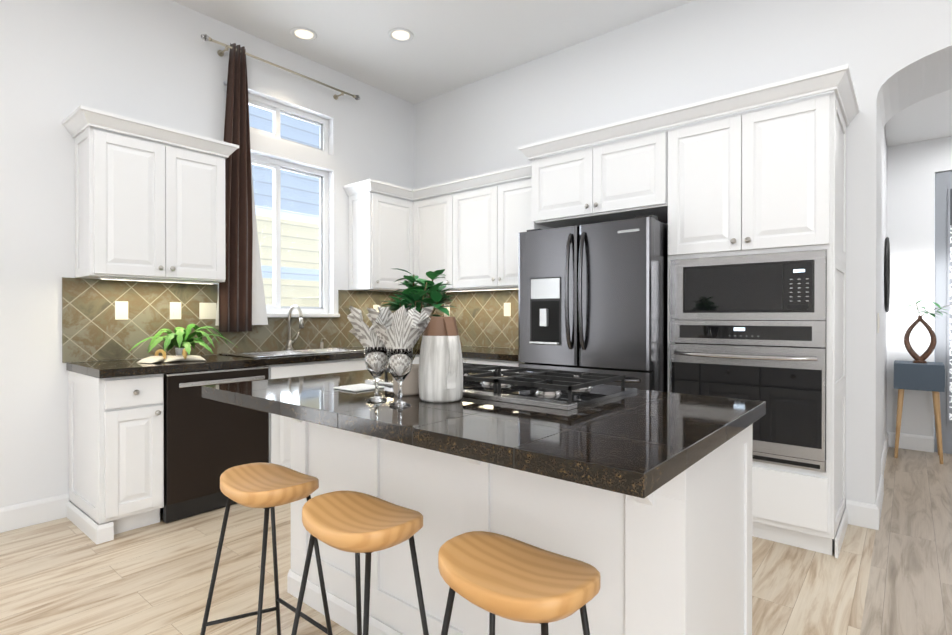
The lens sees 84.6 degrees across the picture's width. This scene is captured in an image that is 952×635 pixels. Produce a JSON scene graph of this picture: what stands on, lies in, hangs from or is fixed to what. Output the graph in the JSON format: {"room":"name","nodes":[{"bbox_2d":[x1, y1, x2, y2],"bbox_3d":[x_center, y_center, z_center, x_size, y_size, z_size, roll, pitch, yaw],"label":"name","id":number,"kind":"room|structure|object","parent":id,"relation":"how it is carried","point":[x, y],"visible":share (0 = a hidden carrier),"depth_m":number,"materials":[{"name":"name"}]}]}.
{"room":"kitchen","nodes":[
{"label":"kitchen","id":0,"kind":"room"},
{"bbox_2d":[0,0,413,507],"bbox_3d":[-3.113,-0.482,2.446,0.160,3.350,7.600,0,0,40],"label":"wall","id":1,"kind":"structure","parent":0,"point":[161,62],"depth_m":3.15,"materials":[{"name":"white paint"}]},
{"bbox_2d":[0,493,69,532],"bbox_3d":[-3.951,1.129,1.301,0.016,0.137,4.758,0,0,40],"label":"baseboard","id":2,"kind":"structure","parent":1,"relation":"attached to","point":[23,515],"depth_m":3.00,"materials":[{"name":"white wood"}]},
{"bbox_2d":[62,105,238,283],"bbox_3d":[-2.031,-0.695,3.326,0.378,0.941,0.882,0,0,40],"label":"upper cabinet","id":3,"kind":"object","parent":1,"relation":"attached to","point":[148,210],"visible":1,"depth_m":3.17,"materials":[{"name":"white wood"}]},
{"bbox_2d":[62,277,411,362],"bbox_3d":[-1.540,0.012,4.211,0.010,0.508,2.874,0,0,40],"label":"tile backsplash","id":4,"kind":"structure","parent":1,"relation":"attached to","point":[93,329],"depth_m":3.50,"materials":[{"name":"tile"}]},
{"bbox_2d":[115,301,127,319],"bbox_3d":[-2.257,-0.045,3.331,0.008,0.117,0.072,0,0,40],"label":"electrical outlet plate","id":5,"kind":"object","parent":4,"relation":"attached to","point":[121,307],"depth_m":3.33,"materials":[{"name":"white plastic"}]},
{"bbox_2d":[170,302,180,318],"bbox_3d":[-2.053,-0.046,3.577,0.008,0.117,0.072,0,0,40],"label":"electrical outlet plate","id":6,"kind":"object","parent":4,"relation":"attached to","point":[175,307],"depth_m":3.57,"materials":[{"name":"white plastic"}]},
{"bbox_2d":[199,303,216,318],"bbox_3d":[-1.916,-0.047,3.742,0.008,0.117,0.118,0,0,40],"label":"electrical outlet plate","id":7,"kind":"object","parent":4,"relation":"attached to","point":[207,310],"depth_m":3.74,"materials":[{"name":"white plastic"}]},
{"bbox_2d":[224,85,327,313],"bbox_3d":[-1.630,-0.886,4.274,0.060,1.715,0.950,0,0,40],"label":"window frames","id":8,"kind":"structure","parent":1,"relation":"in","point":[276,109],"depth_m":4.34,"materials":[{"name":"white plastic"}]},
{"bbox_2d":[201,34,359,331],"bbox_3d":[-1.493,-0.939,4.160,0.139,2.080,1.350,0,0,40],"label":"curtain","id":9,"kind":"object","parent":1,"relation":"attached to","point":[241,305],"visible":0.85,"depth_m":3.82,"materials":[{"name":"brown fabric"}]},
{"bbox_2d":[267,313,339,316],"bbox_3d":[-1.565,-0.017,4.223,0.110,0.032,1.040,0,0,40],"label":"window sill","id":10,"kind":"structure","parent":1,"relation":"attached to","point":[297,315],"depth_m":4.31,"materials":[{"name":"white"}]},
{"bbox_2d":[347,179,422,291],"bbox_3d":[-0.836,-0.708,4.768,0.380,0.925,0.508,0,0,40],"label":"upper cabinet","id":11,"kind":"object","parent":1,"relation":"attached to","point":[381,226],"depth_m":4.63,"materials":[{"name":"white wood"}]},
{"bbox_2d":[171,0,693,103],"bbox_3d":[0.043,-2.196,-0.304,8.600,0.100,7.800,0,0,40],"label":"ceiling","id":12,"kind":"structure","parent":0,"point":[452,45],"depth_m":3.93,"materials":[{"name":"white paint"}]},
{"bbox_2d":[290,27,316,40],"bbox_3d":[-1.312,-2.158,3.986,0.193,0.008,0.193,0,0,-5],"label":"recessed light","id":13,"kind":"object","parent":12,"relation":"in","point":[301,33],"depth_m":3.98,"materials":[{"name":"white"}]},
{"bbox_2d":[388,28,413,41],"bbox_3d":[-0.575,-2.158,3.999,0.193,0.008,0.193,0,0,-5],"label":"recessed light","id":14,"kind":"object","parent":12,"relation":"in","point":[394,34],"depth_m":3.99,"materials":[{"name":"white"}]},
{"bbox_2d":[0,447,951,634],"bbox_3d":[0.936,1.224,0.787,8.600,0.050,10.600,0,0,40],"label":"floor","id":15,"kind":"structure","parent":0,"point":[892,575],"depth_m":2.41,"materials":[{"name":"brown wood"}]},
{"bbox_2d":[66,371,163,544],"bbox_3d":[-2.109,0.754,3.062,0.602,0.872,0.314,0,0,40],"label":"base cabinet","id":16,"kind":"object","parent":15,"relation":"on","point":[116,455],"depth_m":2.89,"materials":[{"name":"white wood"}]},
{"bbox_2d":[66,343,420,377],"bbox_3d":[-1.293,0.290,4.021,0.635,0.045,2.853,0,0,40],"label":"countertop","id":17,"kind":"structure","parent":16,"relation":"on","point":[113,368],"depth_m":3.14,"materials":[{"name":"stone"}]},
{"bbox_2d":[136,349,204,362],"bbox_3d":[-1.865,0.231,3.215,0.264,0.076,0.361,0,0,40],"label":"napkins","id":18,"kind":"object","parent":17,"relation":"on","point":[184,356],"visible":0.94,"depth_m":3.18,"materials":[{"name":"beige fabric"}]},
{"bbox_2d":[130,324,237,354],"bbox_3d":[-1.873,0.155,3.375,0.505,0.228,0.635,0,0,40],"label":"potted plant","id":19,"kind":"object","parent":17,"relation":"on","point":[181,338],"visible":0.96,"depth_m":3.36,"materials":[{"name":"green plant"}]},
{"bbox_2d":[218,347,363,357],"bbox_3d":[-1.369,0.355,3.994,0.524,0.192,0.945,0,0,40],"label":"sink","id":20,"kind":"object","parent":17,"relation":"in","point":[270,353],"visible":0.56,"depth_m":3.99,"materials":[{"name":"silver metal"}]},
{"bbox_2d":[285,305,324,349],"bbox_3d":[-1.343,0.078,4.250,0.223,0.358,0.344,0,0,40],"label":"faucet","id":21,"kind":"object","parent":17,"relation":"on","point":[289,340],"visible":0.98,"depth_m":4.18,"materials":[{"name":"silver metal"}]},
{"bbox_2d":[163,366,268,522],"bbox_3d":[-1.785,0.752,3.405,0.647,0.864,0.617,0,0,40],"label":"dishwasher","id":22,"kind":"object","parent":15,"relation":"on","point":[208,443],"visible":0.71,"depth_m":3.14,"materials":[{"name":"black metal"}]},
{"bbox_2d":[200,462,332,634],"bbox_3d":[-0.695,0.853,1.674,0.391,0.689,0.362,0,0,40],"label":"stool","id":23,"kind":"object","parent":15,"relation":"on","point":[267,486],"visible":1,"depth_m":1.69,"materials":[{"name":"brown wood"}]},
{"bbox_2d":[291,491,428,634],"bbox_3d":[-0.329,0.854,1.378,0.391,0.689,0.362,0,0,40],"label":"stool","id":24,"kind":"object","parent":15,"relation":"on","point":[357,523],"visible":1,"depth_m":1.38,"materials":[{"name":"brown wood"}]},
{"bbox_2d":[322,356,413,373],"bbox_3d":[-0.900,0.749,4.477,0.659,0.872,0.465,0,0,40],"label":"base cabinet","id":25,"kind":"object","parent":15,"relation":"on","point":[345,365],"depth_m":3.94,"materials":[{"name":"white wood"}]},
{"bbox_2d":[414,354,473,363],"bbox_3d":[-0.120,0.749,4.479,0.689,0.872,0.650,0,0,40],"label":"base cabinet","id":26,"kind":"object","parent":15,"relation":"on","point":[416,359],"depth_m":4.10,"materials":[{"name":"white wood"}]},
{"bbox_2d":[414,346,517,360],"bbox_3d":[0.116,0.289,4.276,1.170,0.045,0.663,0,0,40],"label":"countertop","id":27,"kind":"structure","parent":26,"relation":"on","point":[477,352],"depth_m":4.01,"materials":[{"name":"stone"}]},
{"bbox_2d":[474,358,523,375],"bbox_3d":[0.323,0.750,4.143,0.679,0.872,0.602,0,0,40],"label":"base cabinet","id":28,"kind":"object","parent":15,"relation":"on","point":[476,361],"depth_m":3.89,"materials":[{"name":"white wood"}]},
{"bbox_2d":[259,410,752,634],"bbox_3d":[0.024,0.758,1.969,1.709,0.874,0.854,0,0,40],"label":"kitchen island","id":29,"kind":"object","parent":15,"relation":"on","point":[678,561],"depth_m":1.57,"materials":[{"name":"white painted wood"},{"name":"granite"}]},
{"bbox_2d":[202,370,765,501],"bbox_3d":[-0.070,0.298,1.909,1.816,0.045,1.030,0,0,40],"label":"island countertop","id":30,"kind":"structure","parent":29,"relation":"on","point":[634,444],"depth_m":1.38,"materials":[{"name":"black stone"}]},
{"bbox_2d":[333,384,384,391],"bbox_3d":[-0.452,0.271,2.024,0.140,0.006,0.140,0,0,40],"label":"dish","id":31,"kind":"object","parent":30,"relation":"on","point":[358,387],"visible":0.98,"depth_m":2.00,"materials":[{"name":"white ceramic"}]},
{"bbox_2d":[347,306,408,401],"bbox_3d":[-0.333,0.119,1.728,0.207,0.313,0.205,0,0,40],"label":"goblet","id":32,"kind":"object","parent":30,"relation":"on","point":[375,349],"visible":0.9,"depth_m":1.70,"materials":[{"name":"clear glass"}]},
{"bbox_2d":[367,305,433,406],"bbox_3d":[-0.243,0.119,1.642,0.207,0.313,0.207,0,0,40],"label":"goblet","id":33,"kind":"object","parent":30,"relation":"on","point":[400,336],"visible":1,"depth_m":1.60,"materials":[{"name":"clear glass"}]},
{"bbox_2d":[381,268,456,395],"bbox_3d":[-0.215,0.049,1.893,0.286,0.451,0.276,0,0,40],"label":"potted plant","id":34,"kind":"object","parent":30,"relation":"on","point":[413,293],"visible":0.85,"depth_m":1.86,"materials":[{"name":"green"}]},
{"bbox_2d":[419,317,462,402],"bbox_3d":[-0.108,0.136,1.745,0.172,0.278,0.150,0,0,40],"label":"vase","id":35,"kind":"object","parent":30,"relation":"on","point":[440,369],"visible":0.98,"depth_m":1.69,"materials":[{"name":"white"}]},
{"bbox_2d":[365,363,636,409],"bbox_3d":[0.071,0.244,2.052,0.950,0.060,0.510,0,0,40],"label":"cooktop","id":36,"kind":"object","parent":30,"relation":"in","point":[562,389],"visible":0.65,"depth_m":1.85,"materials":[{"name":"black metal"}]},
{"bbox_2d":[438,531,600,634],"bbox_3d":[0.062,0.855,1.086,0.391,0.689,0.362,0,0,40],"label":"stool","id":37,"kind":"object","parent":15,"relation":"on","point":[503,576],"visible":1,"depth_m":1.08,"materials":[{"name":"brown wood"}]},
{"bbox_2d":[518,215,667,391],"bbox_3d":[0.859,0.300,3.481,0.898,1.778,0.883,0,0,40],"label":"fridge","id":38,"kind":"object","parent":15,"relation":"on","point":[593,298],"visible":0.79,"depth_m":3.11,"materials":[{"name":"black metal"}]},
{"bbox_2d":[752,445,845,556],"bbox_3d":[1.624,0.978,3.058,0.805,0.426,0.618,0,0,40],"label":"base cabinet","id":39,"kind":"object","parent":15,"relation":"on","point":[797,507],"depth_m":2.69,"materials":[{"name":"white wood"}]},
{"bbox_2d":[669,250,825,471],"bbox_3d":[1.552,0.214,2.966,0.757,1.095,0.549,0,0,40],"label":"wall oven","id":40,"kind":"object","parent":39,"relation":"in","point":[750,327],"visible":0.96,"depth_m":2.74,"materials":[{"name":"silver metal"}]},
{"bbox_2d":[894,360,944,463],"bbox_3d":[3.770,0.786,4.456,0.324,0.801,0.370,0,0,40],"label":"side table","id":41,"kind":"object","parent":15,"relation":"on","point":[927,376],"visible":1,"depth_m":4.31,"materials":[{"name":"blue"}]},
{"bbox_2d":[904,299,949,362],"bbox_3d":[3.815,0.116,4.389,0.349,0.538,0.185,0,0,40],"label":"sculpture","id":42,"kind":"object","parent":41,"relation":"on","point":[923,357],"visible":1,"depth_m":4.41,"materials":[{"name":"brown wood"}]},
{"bbox_2d":[414,0,951,511],"bbox_3d":[2.354,-0.490,4.670,5.745,3.350,2.800,0,0,40],"label":"wall","id":43,"kind":"structure","parent":0,"point":[694,51],"depth_m":3.39,"materials":[{"name":"white paint"}]},
{"bbox_2d":[415,187,460,291],"bbox_3d":[-0.291,-0.668,4.806,0.573,0.845,0.360,0,0,40],"label":"upper cabinet","id":44,"kind":"object","parent":43,"relation":"attached to","point":[437,217],"depth_m":4.66,"materials":[{"name":"white wood"}]},
{"bbox_2d":[417,289,517,347],"bbox_3d":[0.081,0.010,4.728,1.800,0.508,0.010,0,0,40],"label":"tile backsplash","id":45,"kind":"structure","parent":43,"relation":"attached to","point":[479,316],"depth_m":4.73,"materials":[{"name":"tile"}]},
{"bbox_2d":[444,304,449,316],"bbox_3d":[-0.280,-0.067,5.015,0.072,0.117,0.008,0,0,40],"label":"electrical outlet plate","id":46,"kind":"object","parent":45,"relation":"attached to","point":[445,315],"depth_m":5.01,"materials":[{"name":"white plastic"}]},
{"bbox_2d":[504,303,510,315],"bbox_3d":[0.271,-0.070,4.559,0.072,0.117,0.008,0,0,40],"label":"electrical outlet plate","id":47,"kind":"object","parent":45,"relation":"attached to","point":[507,306],"depth_m":4.55,"materials":[{"name":"white plastic"}]},
{"bbox_2d":[459,175,531,290],"bbox_3d":[0.263,-0.666,4.375,1.074,0.845,0.318,0,0,40],"label":"upper cabinet","id":48,"kind":"object","parent":43,"relation":"attached to","point":[467,239],"depth_m":4.27,"materials":[{"name":"white wood"}]},
{"bbox_2d":[530,113,653,228],"bbox_3d":[0.951,-0.926,3.608,0.943,0.530,0.618,0,0,40],"label":"upper cabinet","id":49,"kind":"object","parent":43,"relation":"attached to","point":[612,181],"depth_m":3.36,"materials":[{"name":"white wood"}]},
{"bbox_2d":[654,69,849,264],"bbox_3d":[1.605,-0.764,3.067,0.880,0.851,0.618,0,0,40],"label":"upper cabinet","id":50,"kind":"object","parent":43,"relation":"attached to","point":[769,180],"depth_m":2.78,"materials":[{"name":"white wood"}]},
{"bbox_2d":[877,313,879,332],"bbox_3d":[2.384,0.032,3.097,0.008,0.117,0.072,0,0,40],"label":"electrical outlet plate","id":51,"kind":"object","parent":43,"relation":"attached to","point":[878,319],"depth_m":3.07,"materials":[{"name":"white plastic"}]},
{"bbox_2d":[884,237,889,311],"bbox_3d":[3.524,-0.365,4.481,0.024,0.644,0.644,0,0,40],"label":"round mirror","id":52,"kind":"object","parent":43,"relation":"attached to","point":[887,274],"visible":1,"depth_m":4.30,"materials":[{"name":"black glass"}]},
{"bbox_2d":[845,432,933,529],"bbox_3d":[3.078,1.119,3.807,0.452,0.137,2.416,0,0,40],"label":"baseboard","id":53,"kind":"structure","parent":43,"relation":"attached to","point":[862,514],"depth_m":3.24,"materials":[{"name":"white wood"}]},
{"bbox_2d":[885,89,951,146],"bbox_3d":[4.430,-1.611,3.424,2.764,0.100,2.065,0,0,40],"label":"ceiling","id":54,"kind":"structure","parent":0,"point":[929,118],"depth_m":4.19,"materials":[{"name":"white paint"}]},
{"bbox_2d":[886,136,951,436],"bbox_3d":[4.824,-0.488,4.021,2.614,3.350,0.150,0,0,40],"label":"wall","id":55,"kind":"structure","parent":0,"point":[913,168],"depth_m":4.67,"materials":[{"name":"white paint"}]},
{"bbox_2d":[934,171,951,453],"bbox_3d":[4.441,-0.042,4.310,0.992,2.455,0.095,0,0,40],"label":"front door","id":56,"kind":"structure","parent":55,"relation":"in","point":[943,257],"depth_m":4.56,"materials":[{"name":"grey paint"}]},
{"label":"outside","id":57,"kind":"structure","parent":0,"visible":0},
{"bbox_2d":[249,105,318,306],"bbox_3d":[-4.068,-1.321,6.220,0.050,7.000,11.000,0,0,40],"label":"window glass","id":58,"kind":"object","parent":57,"point":[310,223],"depth_m":7.78,"materials":[{"name":"clear glass"}]}
]}

